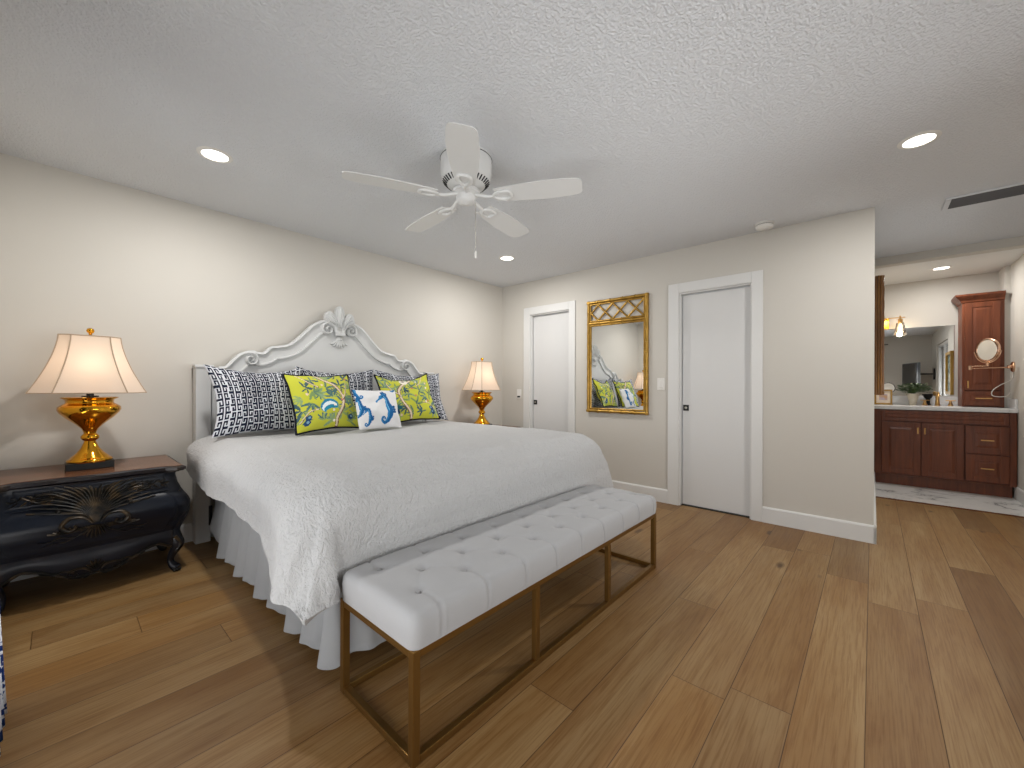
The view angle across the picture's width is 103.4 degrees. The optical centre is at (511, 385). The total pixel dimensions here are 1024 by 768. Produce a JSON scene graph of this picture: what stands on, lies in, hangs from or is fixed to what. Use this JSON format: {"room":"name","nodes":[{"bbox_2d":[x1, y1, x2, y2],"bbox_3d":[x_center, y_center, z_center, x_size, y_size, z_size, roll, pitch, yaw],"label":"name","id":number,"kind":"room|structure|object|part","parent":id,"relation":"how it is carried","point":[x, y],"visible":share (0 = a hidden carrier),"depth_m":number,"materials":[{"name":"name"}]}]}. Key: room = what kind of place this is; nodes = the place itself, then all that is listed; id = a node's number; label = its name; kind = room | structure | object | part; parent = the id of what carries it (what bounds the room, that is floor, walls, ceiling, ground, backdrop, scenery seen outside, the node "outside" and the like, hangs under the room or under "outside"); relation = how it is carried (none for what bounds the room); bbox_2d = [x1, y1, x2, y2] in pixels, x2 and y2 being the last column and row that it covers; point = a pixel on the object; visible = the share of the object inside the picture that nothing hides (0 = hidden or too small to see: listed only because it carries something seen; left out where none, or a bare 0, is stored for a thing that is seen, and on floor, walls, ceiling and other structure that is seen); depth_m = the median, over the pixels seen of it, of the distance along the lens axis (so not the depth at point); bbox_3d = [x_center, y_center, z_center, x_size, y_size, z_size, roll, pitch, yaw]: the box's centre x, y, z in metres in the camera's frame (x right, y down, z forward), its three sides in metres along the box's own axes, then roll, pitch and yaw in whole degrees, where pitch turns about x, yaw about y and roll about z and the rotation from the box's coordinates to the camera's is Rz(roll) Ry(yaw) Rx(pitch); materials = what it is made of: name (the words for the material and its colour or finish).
{"room":"bedroom","nodes":[
{"label":"bedroom","id":0,"kind":"room"},
{"bbox_2d":[0,153,502,524],"bbox_3d":[-1.581,-0.095,3.852,0.120,2.440,4.465,0,0,42],"label":"wall","id":1,"kind":"structure","parent":0,"point":[182,285],"depth_m":2.84,"materials":[{"name":"grey paint"}]},
{"bbox_2d":[10,523,213,581],"bbox_3d":[-1.525,1.060,3.818,0.015,0.130,4.195,0,0,42],"label":"baseboard","id":2,"kind":"structure","parent":1,"relation":"attached to","point":[186,529],"depth_m":2.89,"materials":[{"name":"white paint"}]},
{"bbox_2d":[0,0,1023,287],"bbox_3d":[0.744,-1.346,2.771,5.084,0.080,5.940,0,0,42],"label":"ceiling","id":3,"kind":"structure","parent":0,"point":[681,124],"depth_m":1.93,"materials":[{"name":"white paint"}]},
{"bbox_2d":[196,146,232,162],"bbox_3d":[-1.691,-1.312,2.301,0.170,0.006,0.170,0,0,42],"label":"recessed light","id":4,"kind":"object","parent":3,"relation":"in","point":[210,153],"visible":1,"depth_m":2.29,"materials":[{"name":"white plastic"}]},
{"bbox_2d":[201,149,227,160],"bbox_3d":[-1.691,-1.312,2.301,0.128,0.002,0.128,0,0,42],"label":"diffuser","id":5,"kind":"object","parent":4,"relation":"attached to","point":[210,154],"depth_m":2.29,"materials":[{"name":"white plastic"}]},
{"bbox_2d":[342,122,581,257],"bbox_3d":[-0.272,-1.019,2.357,1.254,0.581,1.264,0,0,42],"label":"ceiling fan","id":6,"kind":"object","parent":3,"relation":"hanging from","point":[466,167],"visible":1,"depth_m":2.22,"materials":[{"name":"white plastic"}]},
{"bbox_3d":[-0.647,-1.081,2.161,0.482,0.029,0.156,0,0,-23],"label":"blade","id":7,"kind":"part","parent":6,"relation":"part of","materials":[{"name":"white wood"}]},
{"bbox_3d":[-0.535,-1.080,2.637,0.156,0.029,0.482,0,0,-41],"label":"blade","id":8,"kind":"part","parent":6,"relation":"part of","materials":[{"name":"white wood"}]},
{"bbox_3d":[-0.229,-1.079,1.907,0.156,0.029,0.482,0,0,-5],"label":"blade","id":9,"kind":"part","parent":6,"relation":"part of","materials":[{"name":"white wood"}]},
{"bbox_3d":[-0.211,-0.919,2.305,0.010,0.308,0.003,0,0,8],"label":"pull chain","id":10,"kind":"part","parent":6,"relation":"part of","materials":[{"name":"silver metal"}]},
{"bbox_3d":[-0.048,-1.079,2.678,0.156,0.029,0.482,0,0,31],"label":"blade","id":11,"kind":"part","parent":6,"relation":"part of","materials":[{"name":"white wood"}]},
{"bbox_3d":[0.141,-1.078,2.227,0.482,0.029,0.156,0,0,13],"label":"blade","id":12,"kind":"part","parent":6,"relation":"part of","materials":[{"name":"white wood"}]},
{"bbox_2d":[499,255,514,260],"bbox_3d":[-0.051,-1.306,4.134,0.170,0.006,0.170,0,0,42],"label":"recessed light","id":13,"kind":"object","parent":3,"relation":"in","point":[505,257],"visible":1,"depth_m":4.13,"materials":[{"name":"white plastic"}]},
{"bbox_2d":[501,257,512,259],"bbox_3d":[-0.051,-1.306,4.134,0.128,0.002,0.128,0,0,42],"label":"diffuser","id":14,"kind":"object","parent":13,"relation":"attached to","point":[502,258],"depth_m":4.14,"materials":[{"name":"white"}]},
{"bbox_2d":[754,220,773,230],"bbox_3d":[2.022,-1.276,3.239,0.136,0.051,0.136,0,0,42],"label":"smoke detector","id":15,"kind":"object","parent":3,"relation":"attached to","point":[765,225],"visible":1,"depth_m":3.20,"materials":[{"name":"white plastic"}]},
{"bbox_2d":[897,130,941,149],"bbox_3d":[2.152,-1.298,2.138,0.170,0.006,0.170,0,0,42],"label":"recessed light","id":16,"kind":"object","parent":3,"relation":"in","point":[920,139],"visible":1,"depth_m":2.13,"materials":[{"name":"white plastic"}]},
{"bbox_2d":[903,134,935,146],"bbox_3d":[2.152,-1.298,2.138,0.128,0.002,0.128,0,0,42],"label":"diffuser","id":17,"kind":"object","parent":16,"relation":"attached to","point":[916,140],"depth_m":2.14,"materials":[{"name":"white plastic"}]},
{"bbox_2d":[941,182,1023,210],"bbox_3d":[3.276,-1.291,2.710,0.525,0.012,0.240,0,0,42],"label":"ceiling vent","id":18,"kind":"object","parent":3,"relation":"in","point":[1013,190],"visible":1,"depth_m":2.75,"materials":[{"name":"white"}]},
{"bbox_2d":[0,482,1023,767],"bbox_3d":[1.291,1.166,3.394,5.084,0.060,7.610,0,0,42],"label":"floor","id":19,"kind":"structure","parent":0,"point":[748,643],"depth_m":1.64,"materials":[{"name":"brown wood"}]},
{"bbox_2d":[0,455,190,613],"bbox_3d":[-2.426,0.799,2.342,0.600,0.646,0.822,0,0,42],"label":"nightstand","id":20,"kind":"object","parent":19,"relation":"on","point":[55,522],"visible":1,"depth_m":2.16,"materials":[{"name":"black paint"}]},
{"bbox_3d":[-2.517,0.858,1.946,0.069,0.528,0.114,0,0,14],"label":"leg","id":21,"kind":"part","parent":20,"relation":"part of","materials":[{"name":"blue paint"}]},
{"bbox_2d":[25,328,146,471],"bbox_3d":[-2.457,0.069,2.354,0.310,0.814,0.478,0,0,42],"label":"table lamp","id":22,"kind":"object","parent":20,"relation":"on","point":[90,364],"visible":1,"depth_m":2.29,"materials":[{"name":"white fabric"}]},
{"bbox_3d":[-2.456,-0.124,2.354,0.310,0.332,0.478,0,0,42],"label":"braid trim","id":23,"kind":"part","parent":22,"relation":"part of","materials":[{"name":"beige fabric"}]},
{"bbox_3d":[-2.456,-0.124,2.354,0.304,0.326,0.472,0,0,42],"label":"lamp shade","id":24,"kind":"part","parent":22,"relation":"part of","materials":[{"name":"fabric"}]},
{"bbox_2d":[81,394,98,396],"bbox_3d":[-2.457,0.041,2.354,0.072,0.070,0.072,0,0,42],"label":"socket","id":25,"kind":"object","parent":22,"relation":"attached to","point":[87,395],"depth_m":2.34,"materials":[{"name":"black metal"}]},
{"bbox_3d":[-2.260,0.565,2.195,0.041,0.092,0.620,0,0,42],"label":"drawer","id":26,"kind":"part","parent":20,"relation":"part of","materials":[{"name":"blue paint"}]},
{"bbox_3d":[-2.240,0.742,2.176,0.073,0.238,0.690,0,0,42],"label":"drawer","id":27,"kind":"part","parent":20,"relation":"part of","materials":[{"name":"blue paint"}]},
{"bbox_3d":[-2.445,0.478,2.359,0.547,0.004,0.734,0,0,42],"label":"panel","id":28,"kind":"part","parent":20,"relation":"part of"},
{"bbox_3d":[-2.439,0.497,2.354,0.563,0.038,0.766,0,0,42],"label":"moulding","id":29,"kind":"part","parent":20,"relation":"part of","materials":[{"name":"blue paint"}]},
{"bbox_3d":[-2.369,0.859,2.771,0.066,0.526,0.106,0,0,42],"label":"leg","id":30,"kind":"part","parent":20,"relation":"part of","materials":[{"name":"black paint"}]},
{"bbox_3d":[-2.043,0.859,2.477,0.114,0.528,0.069,0,0,-20],"label":"leg","id":31,"kind":"part","parent":20,"relation":"part of","materials":[{"name":"blue paint"}]},
{"bbox_2d":[192,306,433,543],"bbox_3d":[-0.853,0.206,3.011,2.060,1.843,2.084,0,0,42],"label":"headboard","id":32,"kind":"object","parent":19,"relation":"on","point":[335,344],"visible":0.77,"depth_m":3.44,"materials":[{"name":"grey paint"}]},
{"bbox_3d":[-2.233,0.485,2.931,0.107,1.275,0.129,0,0,42],"label":"post","id":33,"kind":"part","parent":32,"relation":"part of","materials":[{"name":"grey paint"}]},
{"bbox_2d":[209,500,385,669],"bbox_3d":[-0.705,0.869,2.877,1.842,0.471,2.016,0,0,42],"label":"bed skirt","id":34,"kind":"object","parent":32,"relation":"hanging from","point":[241,546],"visible":0.16,"depth_m":2.07,"materials":[{"name":"white fabric"}]},
{"bbox_3d":[-1.583,0.120,3.662,0.043,1.410,2.000,0,0,42],"label":"headboard","id":35,"kind":"part","parent":32,"relation":"part of","materials":[{"name":"grey paint"}]},
{"bbox_2d":[186,420,613,625],"bbox_3d":[-0.758,0.576,2.895,2.166,0.473,2.436,0,0,42],"label":"duvet","id":36,"kind":"object","parent":32,"relation":"on","point":[322,505],"visible":0.95,"depth_m":1.93,"materials":[{"name":"grey fabric"}]},
{"bbox_2d":[203,364,301,437],"bbox_3d":[-1.833,0.095,2.964,0.223,0.494,0.674,0,0,34],"label":"sham pillow","id":37,"kind":"object","parent":36,"relation":"on","point":[246,401],"visible":0.85,"depth_m":2.84,"materials":[{"name":"fabric"}]},
{"bbox_2d":[281,373,358,435],"bbox_3d":[-1.449,0.126,3.116,0.240,0.450,0.533,0,0,33],"label":"floral cushion","id":38,"kind":"object","parent":36,"relation":"on","point":[318,403],"visible":0.99,"depth_m":3.02,"materials":[{"name":"fabric"}]},
{"bbox_2d":[295,366,372,407],"bbox_3d":[-1.483,0.090,3.493,0.213,0.507,0.704,0,0,40],"label":"sham pillow","id":39,"kind":"object","parent":36,"relation":"on","point":[360,380],"visible":0.21,"depth_m":3.57,"materials":[{"name":"fabric"}]},
{"bbox_2d":[352,390,401,429],"bbox_3d":[-1.079,0.185,3.245,0.166,0.313,0.378,0,0,42],"label":"cushion","id":40,"kind":"object","parent":36,"relation":"on","point":[374,409],"visible":1,"depth_m":3.19,"materials":[{"name":"fabric"}]},
{"bbox_2d":[373,373,439,421],"bbox_3d":[-0.939,0.106,3.660,0.562,0.469,0.224,0,0,-44],"label":"floral cushion","id":41,"kind":"object","parent":36,"relation":"on","point":[414,400],"visible":0.84,"depth_m":3.61,"materials":[{"name":"fabric"}]},
{"bbox_2d":[374,370,447,419],"bbox_3d":[-0.961,0.100,3.949,0.230,0.502,0.752,0,0,42],"label":"sham pillow","id":42,"kind":"object","parent":36,"relation":"on","point":[433,380],"visible":0.23,"depth_m":4.07,"materials":[{"name":"fabric"}]},
{"bbox_3d":[-0.932,0.490,4.390,0.107,1.275,0.129,0,0,42],"label":"post","id":43,"kind":"part","parent":32,"relation":"part of","materials":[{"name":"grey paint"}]},
{"bbox_2d":[340,485,655,767],"bbox_3d":[0.135,0.901,2.009,0.483,0.462,1.806,0,0,42],"label":"bench","id":44,"kind":"object","parent":19,"relation":"on","point":[419,597],"visible":1,"depth_m":1.53,"materials":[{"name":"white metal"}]},
{"bbox_3d":[-0.618,0.956,1.497,0.026,0.345,0.026,0,0,42],"label":"leg","id":45,"kind":"part","parent":44,"relation":"part of","materials":[{"name":"gold metal"}]},
{"bbox_3d":[-0.455,0.798,1.351,0.411,0.025,0.024,0,0,42],"label":"cross rail","id":46,"kind":"part","parent":44,"relation":"part of","materials":[{"name":"gold metal"}]},
{"bbox_3d":[-0.456,1.116,1.351,0.411,0.025,0.024,0,0,42],"label":"floor cross rail","id":47,"kind":"part","parent":44,"relation":"part of","materials":[{"name":"gold metal"}]},
{"bbox_3d":[-0.031,1.117,2.156,0.024,0.025,1.740,0,0,42],"label":"floor rail","id":48,"kind":"part","parent":44,"relation":"part of","materials":[{"name":"gold metal"}]},
{"bbox_3d":[-0.292,0.958,1.206,0.026,0.345,0.026,0,0,42],"label":"leg","id":49,"kind":"part","parent":44,"relation":"part of","materials":[{"name":"gold metal"}]},
{"bbox_2d":[342,485,655,650],"bbox_3d":[0.136,0.728,2.009,0.483,0.117,1.806,0,0,42],"label":"seat cushion","id":50,"kind":"object","parent":44,"relation":"on","point":[418,596],"depth_m":1.56,"materials":[{"name":"grey fabric"}]},
{"bbox_3d":[0.097,0.959,1.642,0.024,0.293,0.026,0,0,42],"label":"post","id":51,"kind":"part","parent":44,"relation":"part of","materials":[{"name":"gold metal"}]},
{"bbox_3d":[0.296,0.801,1.865,0.024,0.025,1.740,0,0,42],"label":"rail","id":52,"kind":"part","parent":44,"relation":"part of","materials":[{"name":"gold metal"}]},
{"bbox_3d":[0.295,1.119,1.865,0.024,0.025,1.740,0,0,42],"label":"floor rail","id":53,"kind":"part","parent":44,"relation":"part of","materials":[{"name":"gold metal"}]},
{"bbox_3d":[0.494,0.960,2.088,0.024,0.293,0.026,0,0,42],"label":"post","id":54,"kind":"part","parent":44,"relation":"part of","materials":[{"name":"gold metal"}]},
{"bbox_3d":[0.720,1.120,2.669,0.411,0.025,0.024,0,0,42],"label":"floor cross rail","id":55,"kind":"part","parent":44,"relation":"part of","materials":[{"name":"gold metal"}]},
{"bbox_3d":[0.883,0.962,2.524,0.026,0.345,0.026,0,0,42],"label":"leg","id":56,"kind":"part","parent":44,"relation":"part of","materials":[{"name":"gold metal"}]},
{"bbox_2d":[681,504,749,517],"bbox_3d":[1.183,1.133,4.314,2.404,0.004,0.089,0,0,42],"label":"trim","id":57,"kind":"structure","parent":19,"relation":"on","point":[681,504],"depth_m":3.68,"materials":[{"name":"grey"}]},
{"bbox_2d":[874,409,1016,497],"bbox_3d":[4.884,0.711,4.646,1.078,0.876,0.640,0,0,42],"label":"vanity cabinet","id":58,"kind":"object","parent":19,"relation":"on","point":[959,451],"visible":0.97,"depth_m":4.40,"materials":[{"name":"brown wood"}]},
{"bbox_3d":[4.467,0.710,4.646,0.323,0.595,0.020,0,0,42],"label":"door","id":59,"kind":"part","parent":58,"relation":"part of","materials":[{"name":"brown wood"}]},
{"bbox_3d":[4.711,0.711,4.428,0.318,0.595,0.020,0,0,42],"label":"door","id":60,"kind":"part","parent":58,"relation":"part of","materials":[{"name":"brown wood"}]},
{"bbox_2d":[874,404,1018,412],"bbox_3d":[4.895,0.252,4.657,1.086,0.040,0.628,0,0,42],"label":"countertop","id":61,"kind":"structure","parent":58,"relation":"on","point":[876,406],"depth_m":4.41,"materials":[{"name":"white stone"}]},
{"bbox_2d":[874,390,891,404],"bbox_3d":[4.597,0.137,5.004,0.165,0.186,0.053,0,0,42],"label":"framed print","id":62,"kind":"object","parent":61,"relation":"on","point":[886,399],"visible":0.76,"depth_m":4.99,"materials":[{"name":"gold metal"}]},
{"bbox_2d":[879,394,886,399],"bbox_3d":[4.595,0.137,5.003,0.075,0.074,0.015,0,0,42],"label":"print","id":63,"kind":"object","parent":62,"relation":"attached to","point":[881,397],"depth_m":5.00},
{"bbox_2d":[884,383,894,404],"bbox_3d":[4.717,0.094,5.078,0.112,0.274,0.104,0,0,4],"label":"decorative plate","id":64,"kind":"object","parent":61,"relation":"on","point":[887,386],"visible":0.5,"depth_m":5.06,"materials":[{"name":"white ceramic"}]},
{"bbox_3d":[4.717,0.026,5.072,0.128,0.128,0.023,0,0,42],"label":"plate","id":65,"kind":"part","parent":64,"relation":"part of","materials":[{"name":"white ceramic"}]},
{"bbox_2d":[897,383,933,404],"bbox_3d":[4.859,0.095,4.876,0.336,0.274,0.270,0,0,42],"label":"potted plant","id":66,"kind":"object","parent":61,"relation":"on","point":[912,397],"visible":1,"depth_m":4.86,"materials":[{"name":"green plant"}]},
{"bbox_3d":[4.844,0.161,4.885,0.100,0.140,0.100,0,0,42],"label":"pot","id":67,"kind":"part","parent":66,"relation":"part of","materials":[{"name":"beige ceramic"}]},
{"bbox_2d":[923,394,932,404],"bbox_3d":[5.015,0.165,4.873,0.090,0.135,0.090,0,0,42],"label":"bowl","id":68,"kind":"object","parent":61,"relation":"on","point":[926,396],"visible":0.84,"depth_m":4.85,"materials":[{"name":"black ceramic"}]},
{"bbox_2d":[920,392,955,405],"bbox_3d":[4.986,0.149,4.731,0.290,0.165,0.153,0,0,42],"label":"faucet","id":69,"kind":"object","parent":61,"relation":"on","point":[937,394],"visible":0.99,"depth_m":4.75,"materials":[{"name":"gold metal"}]},
{"bbox_3d":[4.986,0.149,4.731,0.052,0.165,0.153,0,0,42],"label":"spout","id":70,"kind":"part","parent":69,"relation":"part of","materials":[{"name":"gold metal"}]},
{"bbox_3d":[5.098,0.199,4.699,0.073,0.067,0.052,0,0,9],"label":"handle","id":71,"kind":"part","parent":69,"relation":"part of","materials":[{"name":"gold metal"}]},
{"bbox_2d":[951,290,1005,407],"bbox_3d":[5.214,-0.391,4.534,0.365,1.248,0.343,0,0,42],"label":"cabinet","id":72,"kind":"object","parent":61,"relation":"on","point":[981,316],"visible":0.98,"depth_m":4.43,"materials":[{"name":"red wood"}]},
{"bbox_3d":[5.214,-0.970,4.532,0.365,0.090,0.338,0,0,42],"label":"crown moulding","id":73,"kind":"part","parent":72,"relation":"part of","materials":[{"name":"red wood"}]},
{"bbox_3d":[5.149,0.136,4.428,0.256,0.157,0.020,0,0,42],"label":"drawer","id":74,"kind":"part","parent":72,"relation":"part of","materials":[{"name":"red wood"}]},
{"bbox_3d":[5.151,-0.439,4.428,0.256,0.967,0.020,0,0,42],"label":"door","id":75,"kind":"part","parent":72,"relation":"part of","materials":[{"name":"red wood"}]},
{"bbox_3d":[4.950,0.861,4.214,0.300,0.285,0.020,0,0,42],"label":"drawer","id":76,"kind":"part","parent":58,"relation":"part of","materials":[{"name":"brown wood"}]},
{"bbox_3d":[4.951,0.566,4.214,0.300,0.291,0.020,0,0,42],"label":"drawer","id":77,"kind":"part","parent":58,"relation":"part of","materials":[{"name":"brown wood"}]},
{"bbox_2d":[876,496,1023,517],"bbox_3d":[4.137,1.143,3.817,1.100,0.006,0.040,0,0,42],"label":"trim","id":78,"kind":"structure","parent":19,"relation":"on","point":[876,496],"depth_m":3.79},
{"bbox_3d":[-0.319,0.807,4.704,0.600,0.646,0.822,0,0,42],"label":"nightstand","id":79,"kind":"object","parent":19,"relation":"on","visible":0},
{"bbox_2d":[462,358,500,424],"bbox_3d":[-0.351,0.077,4.715,0.310,0.814,0.478,0,0,42],"label":"table lamp","id":80,"kind":"object","parent":79,"relation":"on","point":[481,376],"visible":0.95,"depth_m":4.62,"materials":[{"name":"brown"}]},
{"bbox_3d":[-0.351,-0.116,4.715,0.304,0.326,0.472,0,0,42],"label":"lamp shade","id":81,"kind":"part","parent":80,"relation":"part of","materials":[{"name":"fabric"}]},
{"bbox_3d":[-0.351,-0.116,4.715,0.310,0.332,0.478,0,0,42],"label":"braid trim","id":82,"kind":"part","parent":80,"relation":"part of","materials":[{"name":"beige fabric"}]},
{"bbox_2d":[502,207,874,524],"bbox_3d":[1.288,-0.084,4.204,3.694,2.440,0.120,0,0,42],"label":"wall","id":83,"kind":"structure","parent":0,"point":[819,274],"depth_m":3.29,"materials":[{"name":"grey paint"}]},
{"bbox_2d":[517,389,520,398],"bbox_3d":[0.088,0.101,5.185,0.070,0.120,0.014,0,0,42],"label":"light switch","id":84,"kind":"object","parent":83,"relation":"attached to","point":[518,390],"visible":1,"depth_m":5.18,"materials":[{"name":"white plastic"}]},
{"bbox_2d":[523,300,575,432],"bbox_3d":[0.475,0.077,4.917,0.765,2.112,0.138,0,0,42],"label":"door frame","id":85,"kind":"structure","parent":83,"relation":"attached to","point":[570,306],"depth_m":4.99,"materials":[{"name":"white paint"}]},
{"bbox_2d":[534,312,568,431],"bbox_3d":[0.485,0.127,4.911,0.547,1.988,0.048,0,0,42],"label":"door","id":86,"kind":"structure","parent":83,"relation":"in","point":[551,332],"depth_m":4.91,"materials":[{"name":"white paint"}]},
{"bbox_2d":[586,292,648,414],"bbox_3d":[1.099,-0.322,4.267,0.715,1.233,0.047,0,0,42],"label":"wall mirror","id":87,"kind":"object","parent":83,"relation":"attached to","point":[617,350],"visible":1,"depth_m":4.24,"materials":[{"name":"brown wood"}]},
{"bbox_2d":[591,321,644,411],"bbox_3d":[1.104,-0.208,4.273,0.643,0.937,0.006,0,0,42],"label":"mirror glass","id":88,"kind":"object","parent":87,"relation":"attached to","point":[617,347],"depth_m":4.26,"materials":[{"name":"silver metal"}]},
{"bbox_2d":[657,378,664,389],"bbox_3d":[1.460,-0.019,3.964,0.072,0.118,0.010,0,0,42],"label":"light switch","id":89,"kind":"object","parent":83,"relation":"attached to","point":[660,381],"visible":1,"depth_m":3.96,"materials":[{"name":"white plastic"}]},
{"bbox_2d":[668,270,762,521],"bbox_3d":[1.847,0.082,3.694,0.790,2.112,0.138,0,0,42],"label":"door frame","id":90,"kind":"structure","parent":83,"relation":"attached to","point":[754,279],"depth_m":3.62,"materials":[{"name":"white paint"}]},
{"bbox_2d":[682,286,749,515],"bbox_3d":[1.856,0.132,3.688,0.572,1.988,0.048,0,0,42],"label":"door","id":91,"kind":"structure","parent":83,"relation":"in","point":[716,324],"depth_m":3.67,"materials":[{"name":"white paint"}]},
{"bbox_3d":[1.656,0.207,3.845,0.052,0.056,0.006,0,0,42],"label":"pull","id":92,"kind":"part","parent":91,"relation":"part of","materials":[{"name":"black metal"}]},
{"bbox_2d":[612,480,876,543],"bbox_3d":[1.250,1.071,4.144,3.694,0.130,0.015,0,0,42],"label":"baseboard","id":93,"kind":"structure","parent":83,"relation":"attached to","point":[856,531],"depth_m":3.18,"materials":[{"name":"white paint"}]},
{"bbox_2d":[884,272,998,405],"bbox_3d":[5.147,-0.070,4.937,1.090,2.440,0.120,0,0,42],"label":"wall","id":94,"kind":"structure","parent":0,"point":[927,303],"depth_m":4.89,"materials":[{"name":"grey paint"}]},
{"bbox_2d":[884,325,954,395],"bbox_3d":[4.966,-0.300,5.010,0.702,0.846,0.010,0,0,42],"label":"vanity mirror","id":95,"kind":"object","parent":94,"relation":"attached to","point":[922,355],"visible":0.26,"depth_m":4.95,"materials":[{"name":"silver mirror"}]},
{"bbox_2d":[892,396,1017,408],"bbox_3d":[4.905,0.177,4.668,1.086,0.107,0.598,0,0,42],"label":"backsplash","id":96,"kind":"structure","parent":94,"relation":"attached to","point":[1011,403],"depth_m":4.84,"materials":[{"name":"white stone"}]},
{"bbox_2d":[875,248,1023,284],"bbox_3d":[4.706,-1.332,4.423,1.370,0.080,1.540,0,0,42],"label":"ceiling","id":97,"kind":"structure","parent":0,"point":[991,262],"depth_m":4.41,"materials":[{"name":"white paint"}]},
{"bbox_2d":[930,266,952,269],"bbox_3d":[4.702,-1.289,4.426,0.170,0.006,0.170,0,0,42],"label":"recessed light","id":98,"kind":"object","parent":97,"relation":"in","point":[941,267],"visible":1,"depth_m":4.42,"materials":[{"name":"white plastic"}]},
{"bbox_2d":[875,236,1023,268],"bbox_3d":[4.150,-1.297,3.800,1.370,0.155,0.130,0,0,42],"label":"wall header","id":99,"kind":"structure","parent":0,"point":[1015,242],"depth_m":3.77,"materials":[{"name":"grey paint"}]},
{"bbox_2d":[999,265,1010,406],"bbox_3d":[5.406,-0.529,4.439,0.042,1.520,0.280,0,0,42],"label":"wall","id":100,"kind":"structure","parent":0,"point":[1005,272],"depth_m":4.33,"materials":[{"name":"grey paint"}]},
{"bbox_2d":[1010,254,1023,495],"bbox_3d":[3.126,-0.078,1.762,0.120,2.440,7.550,0,0,42],"label":"wall","id":101,"kind":"structure","parent":0,"point":[1017,268],"depth_m":4.07,"materials":[{"name":"grey paint"}]},
{"bbox_2d":[968,338,1014,396],"bbox_3d":[5.050,-0.195,4.259,0.333,0.624,0.272,0,0,42],"label":"makeup mirror","id":102,"kind":"object","parent":101,"relation":"attached to","point":[987,350],"visible":1,"depth_m":4.25,"materials":[{"name":"gold metal"}]},
{"bbox_3d":[5.042,-0.206,4.270,0.318,0.070,0.053,0,0,20],"label":"swing arm","id":103,"kind":"part","parent":102,"relation":"part of","materials":[{"name":"gold metal"}]},
{"bbox_2d":[977,340,997,359],"bbox_3d":[5.016,-0.379,4.264,0.012,0.214,0.214,0,0,8],"label":"mirror glass","id":104,"kind":"object","parent":102,"relation":"attached to","point":[986,349],"depth_m":4.26,"materials":[{"name":"silver metal"}]},
{"bbox_3d":[5.147,-0.022,4.235,0.185,0.279,0.056,0,0,5],"label":"cord","id":105,"kind":"part","parent":102,"relation":"part of","materials":[{"name":"white plastic"}]},
{"bbox_3d":[5.211,-0.200,4.224,0.046,0.110,0.110,0,0,42],"label":"wall plate","id":106,"kind":"part","parent":102,"relation":"part of","materials":[{"name":"gold metal"}]},
{"bbox_2d":[1014,487,1023,505],"bbox_3d":[2.888,1.076,1.601,0.015,0.130,6.760,0,0,42],"label":"baseboard","id":107,"kind":"structure","parent":101,"relation":"attached to","point":[1018,493],"depth_m":3.98,"materials":[{"name":"white paint"}]},
{"bbox_3d":[3.695,-0.076,4.225,0.130,2.440,3.115,0,0,42],"label":"wall","id":108,"kind":"structure","parent":0,"visible":0},
{"bbox_2d":[874,472,876,540],"bbox_3d":[3.477,1.079,3.877,0.015,0.130,2.580,0,0,42],"label":"baseboard","id":109,"kind":"structure","parent":108,"relation":"attached to","point":[875,525],"depth_m":3.43,"materials":[{"name":"white paint"}]},
{"bbox_2d":[874,275,884,394],"bbox_3d":[3.661,-0.478,4.032,0.074,1.127,0.610,0,0,42],"label":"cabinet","id":110,"kind":"object","parent":108,"relation":"attached to","point":[879,334],"visible":0.98,"depth_m":3.81,"materials":[{"name":"brown wood"}]},
{"bbox_2d":[884,316,906,334],"bbox_3d":[4.758,-0.757,5.099,0.316,0.230,0.157,0,0,42],"label":"vanity light","id":111,"kind":"object","parent":108,"relation":"attached to","point":[900,321],"visible":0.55,"depth_m":5.02,"materials":[{"name":"gold metal"}]},
{"bbox_3d":[4.781,-0.792,5.170,0.060,0.130,0.021,0,0,42],"label":"plate","id":112,"kind":"part","parent":111,"relation":"part of","materials":[{"name":"gold metal"}]},
{"bbox_2d":[894,316,906,334],"bbox_3d":[4.819,-0.757,5.017,0.116,0.230,0.116,0,0,42],"label":"shade","id":113,"kind":"object","parent":111,"relation":"attached to","point":[900,321],"depth_m":5.01,"materials":[{"name":"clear glass"}]},
{"bbox_3d":[-1.177,-0.093,0.621,4.784,2.440,0.120,0,0,42],"label":"wall","id":114,"kind":"structure","parent":0,"visible":0},
{"bbox_2d":[0,615,6,755],"bbox_3d":[-0.871,-0.003,0.526,2.600,2.232,0.147,0,0,42],"label":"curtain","id":115,"kind":"object","parent":114,"relation":"hanging from","point":[3,704],"visible":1,"depth_m":1.36,"materials":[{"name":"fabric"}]}
]}

